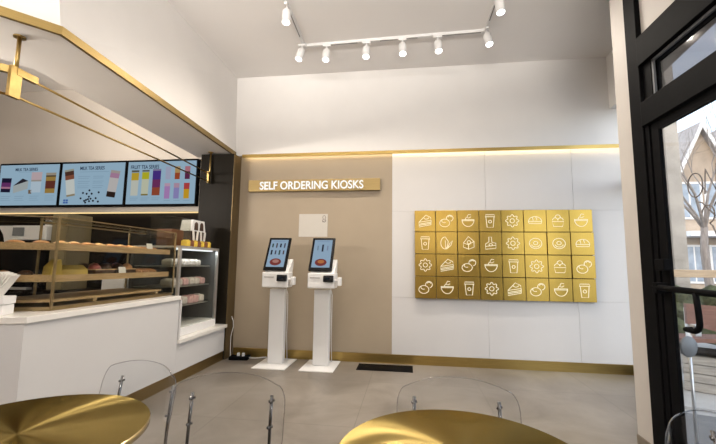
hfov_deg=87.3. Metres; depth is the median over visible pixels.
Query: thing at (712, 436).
chair
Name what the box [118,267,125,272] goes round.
price card
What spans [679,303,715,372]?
bench
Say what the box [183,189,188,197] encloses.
picture
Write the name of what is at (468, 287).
tile
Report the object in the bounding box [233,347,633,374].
baseboard
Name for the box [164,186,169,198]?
picture
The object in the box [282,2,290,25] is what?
track spotlight
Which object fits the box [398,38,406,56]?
track spotlight
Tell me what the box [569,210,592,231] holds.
tile
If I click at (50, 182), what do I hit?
picture
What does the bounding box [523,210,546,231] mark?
tile
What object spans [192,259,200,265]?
pack
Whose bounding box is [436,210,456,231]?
tile
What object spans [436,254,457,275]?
tile
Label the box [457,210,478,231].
tile
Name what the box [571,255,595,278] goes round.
tile
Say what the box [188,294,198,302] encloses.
pack
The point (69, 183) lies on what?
picture
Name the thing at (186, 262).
pack
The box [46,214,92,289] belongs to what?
base cabinet
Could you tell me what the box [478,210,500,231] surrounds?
tile
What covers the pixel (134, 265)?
wire shelf
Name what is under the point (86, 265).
bun
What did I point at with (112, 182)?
picture
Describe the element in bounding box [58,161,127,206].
screen
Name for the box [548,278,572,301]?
tile
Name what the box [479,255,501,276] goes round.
tile
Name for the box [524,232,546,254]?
tile
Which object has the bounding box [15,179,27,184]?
picture
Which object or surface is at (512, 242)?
tile
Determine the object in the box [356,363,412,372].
floor vent
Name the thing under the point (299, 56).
track spotlight
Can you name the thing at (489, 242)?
tile
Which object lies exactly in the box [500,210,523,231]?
tile
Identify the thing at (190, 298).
pack
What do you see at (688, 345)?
post
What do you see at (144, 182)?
picture
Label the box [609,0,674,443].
wall
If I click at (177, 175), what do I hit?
picture
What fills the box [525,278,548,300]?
tile
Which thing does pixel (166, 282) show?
pack
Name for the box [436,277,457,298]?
tile
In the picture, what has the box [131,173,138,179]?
picture
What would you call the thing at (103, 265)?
bun
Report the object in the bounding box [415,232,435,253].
tile
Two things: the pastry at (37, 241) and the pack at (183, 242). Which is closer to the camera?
the pastry at (37, 241)
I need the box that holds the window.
[655,10,715,90]
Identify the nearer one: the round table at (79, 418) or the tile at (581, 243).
the round table at (79, 418)
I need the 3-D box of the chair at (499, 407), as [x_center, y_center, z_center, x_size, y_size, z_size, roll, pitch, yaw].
[0.383,1.065,1.361,0.504,0.835,0.524,0,-6,9]
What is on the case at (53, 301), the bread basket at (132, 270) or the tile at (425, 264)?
the bread basket at (132, 270)
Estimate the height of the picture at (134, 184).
0.245 m
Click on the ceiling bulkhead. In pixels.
(149, 40)
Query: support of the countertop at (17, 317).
on the counter at (73, 355)
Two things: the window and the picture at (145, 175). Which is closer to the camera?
the window
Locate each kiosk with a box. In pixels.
[251,238,296,369]
[298,238,341,372]
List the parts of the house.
pane, pane, pane, pane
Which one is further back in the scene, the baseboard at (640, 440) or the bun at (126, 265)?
the bun at (126, 265)
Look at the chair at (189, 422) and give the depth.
1.62 m
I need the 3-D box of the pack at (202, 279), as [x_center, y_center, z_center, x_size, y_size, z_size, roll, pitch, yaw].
[-2.119,0.771,4.976,0.150,0.094,0.112,-1,-6,11]
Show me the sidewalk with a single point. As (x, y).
(700, 397)
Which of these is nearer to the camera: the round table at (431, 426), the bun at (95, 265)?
the round table at (431, 426)
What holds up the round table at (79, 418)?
on the floor
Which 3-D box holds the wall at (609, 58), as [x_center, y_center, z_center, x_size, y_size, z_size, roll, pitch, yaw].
[3.490,-1.869,4.821,0.380,0.727,0.580,0,-6,8]
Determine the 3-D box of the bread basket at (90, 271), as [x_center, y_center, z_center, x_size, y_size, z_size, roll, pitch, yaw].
[-2.391,0.448,3.395,0.248,0.050,0.224,0,-6,8]
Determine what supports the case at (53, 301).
on the countertop at (17, 317)
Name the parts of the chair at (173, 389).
leg, leg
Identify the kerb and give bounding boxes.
[684,401,715,413]
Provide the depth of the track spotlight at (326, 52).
4.72 m
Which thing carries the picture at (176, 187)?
on the screen at (149, 183)
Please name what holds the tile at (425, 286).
attached to the backing
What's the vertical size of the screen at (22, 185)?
0.718 m
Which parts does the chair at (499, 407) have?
leg, leg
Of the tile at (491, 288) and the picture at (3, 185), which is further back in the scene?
the picture at (3, 185)
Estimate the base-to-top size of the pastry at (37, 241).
0.037 m
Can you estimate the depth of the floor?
3.65 m
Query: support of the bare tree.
on the street
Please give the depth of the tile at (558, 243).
4.85 m
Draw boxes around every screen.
[0,162,61,207]
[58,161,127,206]
[124,159,200,206]
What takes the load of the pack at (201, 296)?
on the case at (196, 316)
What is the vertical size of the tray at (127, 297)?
0.030 m
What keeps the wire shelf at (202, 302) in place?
attached to the case at (196, 316)
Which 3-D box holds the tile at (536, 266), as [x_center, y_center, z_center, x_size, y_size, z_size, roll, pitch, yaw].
[2.315,0.577,4.880,0.276,0.290,0.042,0,-6,8]
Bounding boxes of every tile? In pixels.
[415,211,434,231]
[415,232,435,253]
[415,254,435,275]
[415,276,435,298]
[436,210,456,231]
[436,232,456,253]
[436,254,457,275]
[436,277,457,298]
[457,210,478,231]
[457,232,478,253]
[458,254,479,276]
[458,277,479,299]
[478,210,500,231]
[479,232,501,253]
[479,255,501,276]
[480,277,502,299]
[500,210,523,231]
[501,232,523,254]
[502,255,524,276]
[502,278,525,300]
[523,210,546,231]
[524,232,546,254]
[524,255,547,277]
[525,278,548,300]
[546,210,569,231]
[546,232,570,254]
[547,255,571,277]
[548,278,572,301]
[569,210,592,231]
[570,232,594,254]
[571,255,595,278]
[572,279,596,302]
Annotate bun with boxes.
[17,270,33,274]
[78,263,88,268]
[88,263,100,268]
[100,263,111,268]
[112,263,122,268]
[123,263,131,268]
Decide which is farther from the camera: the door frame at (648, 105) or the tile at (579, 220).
the tile at (579, 220)
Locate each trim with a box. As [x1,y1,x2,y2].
[0,6,235,153]
[0,212,197,213]
[242,144,618,157]
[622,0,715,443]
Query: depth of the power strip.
5.14 m
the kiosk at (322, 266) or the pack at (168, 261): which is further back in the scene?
the kiosk at (322, 266)
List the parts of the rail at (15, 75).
bracket plate, drop rod, cross arm, rod, rod, bracket plate, drop rod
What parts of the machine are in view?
spout panel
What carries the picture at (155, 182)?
on the screen at (149, 183)
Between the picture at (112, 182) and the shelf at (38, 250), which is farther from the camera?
the picture at (112, 182)
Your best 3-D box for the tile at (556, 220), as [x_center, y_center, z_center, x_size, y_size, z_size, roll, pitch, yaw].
[2.604,-0.015,4.907,0.276,0.290,0.042,0,-6,8]
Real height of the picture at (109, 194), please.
0.104 m
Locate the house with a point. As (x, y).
(700, 161)
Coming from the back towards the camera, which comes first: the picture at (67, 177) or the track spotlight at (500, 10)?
the picture at (67, 177)
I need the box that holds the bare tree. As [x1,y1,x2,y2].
[678,101,715,286]
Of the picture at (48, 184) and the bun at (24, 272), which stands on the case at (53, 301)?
the bun at (24, 272)
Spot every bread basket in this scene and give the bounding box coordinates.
[88,269,114,273]
[115,268,135,272]
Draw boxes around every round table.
[0,394,150,443]
[339,409,566,443]
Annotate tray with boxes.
[9,287,31,289]
[12,292,171,310]
[115,270,135,272]
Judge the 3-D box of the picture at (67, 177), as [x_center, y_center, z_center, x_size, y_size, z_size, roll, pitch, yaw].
[-4.549,-0.706,5.927,0.165,0.102,0.004,0,-6,8]
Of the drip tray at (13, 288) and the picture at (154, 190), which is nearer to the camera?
the drip tray at (13, 288)
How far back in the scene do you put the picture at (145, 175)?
5.75 m
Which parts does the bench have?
leg, post, seat, backrest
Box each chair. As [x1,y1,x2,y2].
[102,361,175,443]
[164,375,284,443]
[397,377,516,417]
[665,410,715,443]
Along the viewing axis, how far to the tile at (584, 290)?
4.76 m
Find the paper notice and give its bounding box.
[299,214,327,236]
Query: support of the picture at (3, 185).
attached to the screen at (22, 185)
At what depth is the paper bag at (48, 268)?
2.93 m
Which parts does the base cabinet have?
door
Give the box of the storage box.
[101,278,128,289]
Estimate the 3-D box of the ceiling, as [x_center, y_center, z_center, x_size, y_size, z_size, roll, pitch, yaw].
[-2.121,-2.768,1.339,10.650,0.150,9.450,0,-6,8]
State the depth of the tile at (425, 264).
5.05 m
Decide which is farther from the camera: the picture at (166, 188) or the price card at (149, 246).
the picture at (166, 188)
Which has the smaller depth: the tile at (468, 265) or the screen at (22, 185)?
the tile at (468, 265)
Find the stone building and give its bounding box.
[663,121,690,287]
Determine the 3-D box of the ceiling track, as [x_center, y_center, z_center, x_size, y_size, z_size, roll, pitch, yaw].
[0.282,-2.386,3.651,2.323,0.038,2.173,0,-6,8]
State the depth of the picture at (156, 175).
5.72 m
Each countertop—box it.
[0,295,180,323]
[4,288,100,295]
[177,324,226,343]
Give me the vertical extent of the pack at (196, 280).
0.094 m
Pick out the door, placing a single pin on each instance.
(665, 264)
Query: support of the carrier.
on the case at (196, 316)
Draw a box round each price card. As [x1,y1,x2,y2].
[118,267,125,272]
[146,243,152,248]
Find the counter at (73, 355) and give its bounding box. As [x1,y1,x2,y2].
[0,300,224,404]
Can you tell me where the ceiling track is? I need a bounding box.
[283,0,494,48]
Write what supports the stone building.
on the sidewalk
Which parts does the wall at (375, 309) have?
beige panel, white panel, white panel, white panel, white panel, white panel, white panel, white panel, white panel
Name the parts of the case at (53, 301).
post, post, glass, rail, post, post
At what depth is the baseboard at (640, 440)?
2.67 m
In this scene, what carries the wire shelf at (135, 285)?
attached to the case at (196, 316)
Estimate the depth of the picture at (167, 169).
5.70 m
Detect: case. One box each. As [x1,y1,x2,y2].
[0,214,176,310]
[128,245,218,335]
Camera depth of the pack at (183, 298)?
4.55 m
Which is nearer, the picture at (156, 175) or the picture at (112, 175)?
the picture at (156, 175)
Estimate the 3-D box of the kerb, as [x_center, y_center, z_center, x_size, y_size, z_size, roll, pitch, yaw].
[4.120,1.797,3.347,2.956,0.030,0.187,-2,-7,26]
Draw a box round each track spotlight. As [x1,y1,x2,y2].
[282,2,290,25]
[295,44,305,61]
[322,44,330,62]
[362,41,370,59]
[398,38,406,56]
[433,35,442,53]
[483,26,492,47]
[494,0,505,15]
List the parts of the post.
push plate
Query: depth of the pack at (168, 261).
4.34 m
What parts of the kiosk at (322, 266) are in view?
plate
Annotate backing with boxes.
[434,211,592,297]
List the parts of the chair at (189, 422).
leg, leg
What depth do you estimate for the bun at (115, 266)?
3.57 m
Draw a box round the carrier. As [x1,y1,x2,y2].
[180,220,205,241]
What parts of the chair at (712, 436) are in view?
leg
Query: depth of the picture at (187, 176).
5.65 m
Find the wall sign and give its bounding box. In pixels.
[248,178,379,191]
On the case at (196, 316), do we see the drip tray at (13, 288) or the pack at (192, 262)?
the pack at (192, 262)
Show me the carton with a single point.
(162, 239)
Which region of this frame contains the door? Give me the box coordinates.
[651,87,715,443]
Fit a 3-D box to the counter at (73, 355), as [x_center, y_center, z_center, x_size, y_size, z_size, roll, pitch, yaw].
[-2.784,1.245,3.639,1.521,0.900,3.277,0,-6,8]
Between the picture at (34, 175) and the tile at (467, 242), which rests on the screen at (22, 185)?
the picture at (34, 175)
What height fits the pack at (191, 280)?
0.094 m
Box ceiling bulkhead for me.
[0,0,237,157]
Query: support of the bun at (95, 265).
in the bread basket at (90, 271)
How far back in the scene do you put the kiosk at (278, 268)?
4.95 m
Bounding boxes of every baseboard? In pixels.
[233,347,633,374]
[637,434,650,443]
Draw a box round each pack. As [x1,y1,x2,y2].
[160,278,175,286]
[161,258,176,265]
[180,277,188,285]
[181,240,190,245]
[181,296,187,304]
[182,259,189,265]
[182,295,192,303]
[183,277,193,284]
[186,259,195,265]
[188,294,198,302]
[190,277,199,283]
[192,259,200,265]
[194,293,203,301]
[196,277,204,283]
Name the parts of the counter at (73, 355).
panel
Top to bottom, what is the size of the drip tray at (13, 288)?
0.030 m
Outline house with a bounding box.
[678,121,715,288]
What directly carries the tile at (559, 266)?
attached to the backing
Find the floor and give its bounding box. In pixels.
[132,357,637,443]
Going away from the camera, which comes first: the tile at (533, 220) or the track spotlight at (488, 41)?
the track spotlight at (488, 41)
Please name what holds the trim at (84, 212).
attached to the wall at (375, 309)
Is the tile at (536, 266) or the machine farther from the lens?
the machine
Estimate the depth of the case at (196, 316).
5.01 m
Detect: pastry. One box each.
[5,240,23,241]
[32,240,49,242]
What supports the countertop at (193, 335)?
on the counter at (73, 355)
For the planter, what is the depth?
4.19 m
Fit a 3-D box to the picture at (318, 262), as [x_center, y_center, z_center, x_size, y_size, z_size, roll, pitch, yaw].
[-0.482,0.521,4.843,0.156,0.093,0.047,0,-6,8]
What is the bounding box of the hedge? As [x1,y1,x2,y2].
[675,284,715,344]
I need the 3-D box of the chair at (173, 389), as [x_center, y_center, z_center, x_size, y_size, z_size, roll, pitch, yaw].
[-1.119,1.071,1.580,0.504,0.835,0.524,-2,-7,24]
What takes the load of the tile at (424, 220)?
attached to the backing
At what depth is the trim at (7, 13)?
2.96 m
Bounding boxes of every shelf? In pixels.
[15,249,117,252]
[133,283,208,287]
[134,265,205,266]
[182,301,207,305]
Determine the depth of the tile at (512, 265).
4.91 m
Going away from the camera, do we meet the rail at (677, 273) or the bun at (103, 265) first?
the bun at (103, 265)
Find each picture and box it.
[0,178,11,191]
[1,183,10,187]
[13,181,27,192]
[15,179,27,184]
[30,180,41,192]
[31,172,42,179]
[45,177,55,192]
[45,181,54,188]
[65,171,73,175]
[65,175,73,179]
[65,179,74,196]
[106,191,115,197]
[107,177,118,191]
[110,173,119,177]
[130,180,138,195]
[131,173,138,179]
[141,179,148,193]
[142,172,149,178]
[151,187,159,194]
[152,171,160,179]
[152,179,160,186]
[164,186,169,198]
[165,167,170,178]
[173,184,179,198]
[175,173,179,178]
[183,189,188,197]
[184,183,189,188]
[185,171,189,178]
[270,258,280,264]
[315,259,326,265]
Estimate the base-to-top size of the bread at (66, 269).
0.085 m
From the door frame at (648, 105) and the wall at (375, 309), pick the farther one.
the wall at (375, 309)
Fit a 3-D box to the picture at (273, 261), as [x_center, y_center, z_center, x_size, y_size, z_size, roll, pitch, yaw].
[-1.084,0.522,4.925,0.156,0.093,0.047,0,-6,8]
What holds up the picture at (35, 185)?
attached to the screen at (22, 185)
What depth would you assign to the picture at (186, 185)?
5.63 m
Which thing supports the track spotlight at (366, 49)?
attached to the ceiling track
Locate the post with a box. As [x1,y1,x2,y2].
[680,336,698,443]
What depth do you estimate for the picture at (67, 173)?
5.93 m
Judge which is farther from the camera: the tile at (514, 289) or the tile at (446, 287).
the tile at (446, 287)
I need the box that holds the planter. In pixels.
[681,347,715,394]
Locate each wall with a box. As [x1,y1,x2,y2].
[0,89,632,364]
[0,213,197,287]
[236,57,618,156]
[606,50,615,108]
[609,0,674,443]
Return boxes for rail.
[0,34,212,183]
[674,269,715,277]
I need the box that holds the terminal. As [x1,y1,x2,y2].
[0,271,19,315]
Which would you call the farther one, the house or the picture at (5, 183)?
the house
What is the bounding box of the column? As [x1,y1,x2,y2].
[198,154,241,359]
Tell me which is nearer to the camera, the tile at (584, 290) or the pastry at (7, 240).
the pastry at (7, 240)
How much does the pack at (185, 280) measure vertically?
0.094 m
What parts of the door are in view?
pull handle, handle mount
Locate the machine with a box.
[0,225,51,289]
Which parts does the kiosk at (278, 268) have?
plate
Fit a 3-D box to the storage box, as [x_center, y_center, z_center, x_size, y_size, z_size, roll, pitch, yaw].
[-3.363,0.817,5.291,0.340,0.300,0.245,0,-6,8]
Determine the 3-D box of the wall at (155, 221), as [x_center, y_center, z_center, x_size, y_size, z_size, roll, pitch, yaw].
[-4.509,0.889,5.950,4.650,2.075,0.140,0,-6,8]
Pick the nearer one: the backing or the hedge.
the backing
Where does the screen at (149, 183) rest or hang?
attached to the wall at (375, 309)
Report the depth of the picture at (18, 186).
6.03 m
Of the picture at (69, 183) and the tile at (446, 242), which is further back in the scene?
the picture at (69, 183)
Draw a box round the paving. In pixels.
[685,413,715,443]
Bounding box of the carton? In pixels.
[156,229,183,245]
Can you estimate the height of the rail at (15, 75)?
0.460 m
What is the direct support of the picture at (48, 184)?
attached to the screen at (22, 185)
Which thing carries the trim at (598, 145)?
attached to the wall at (566, 101)
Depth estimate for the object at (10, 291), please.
5.20 m
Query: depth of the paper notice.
5.38 m
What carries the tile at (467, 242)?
attached to the backing
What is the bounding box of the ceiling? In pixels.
[0,0,612,91]
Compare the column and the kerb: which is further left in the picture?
the column
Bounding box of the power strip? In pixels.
[228,316,266,360]
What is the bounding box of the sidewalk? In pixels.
[682,343,715,416]
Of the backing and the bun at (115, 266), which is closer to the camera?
the bun at (115, 266)
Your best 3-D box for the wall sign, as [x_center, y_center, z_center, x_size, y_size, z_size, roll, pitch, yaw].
[-0.649,-0.529,5.415,1.940,0.170,0.068,0,-6,8]
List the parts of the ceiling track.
rail, rail, rail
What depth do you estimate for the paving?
3.25 m
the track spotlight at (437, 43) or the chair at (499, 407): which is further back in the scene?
the track spotlight at (437, 43)

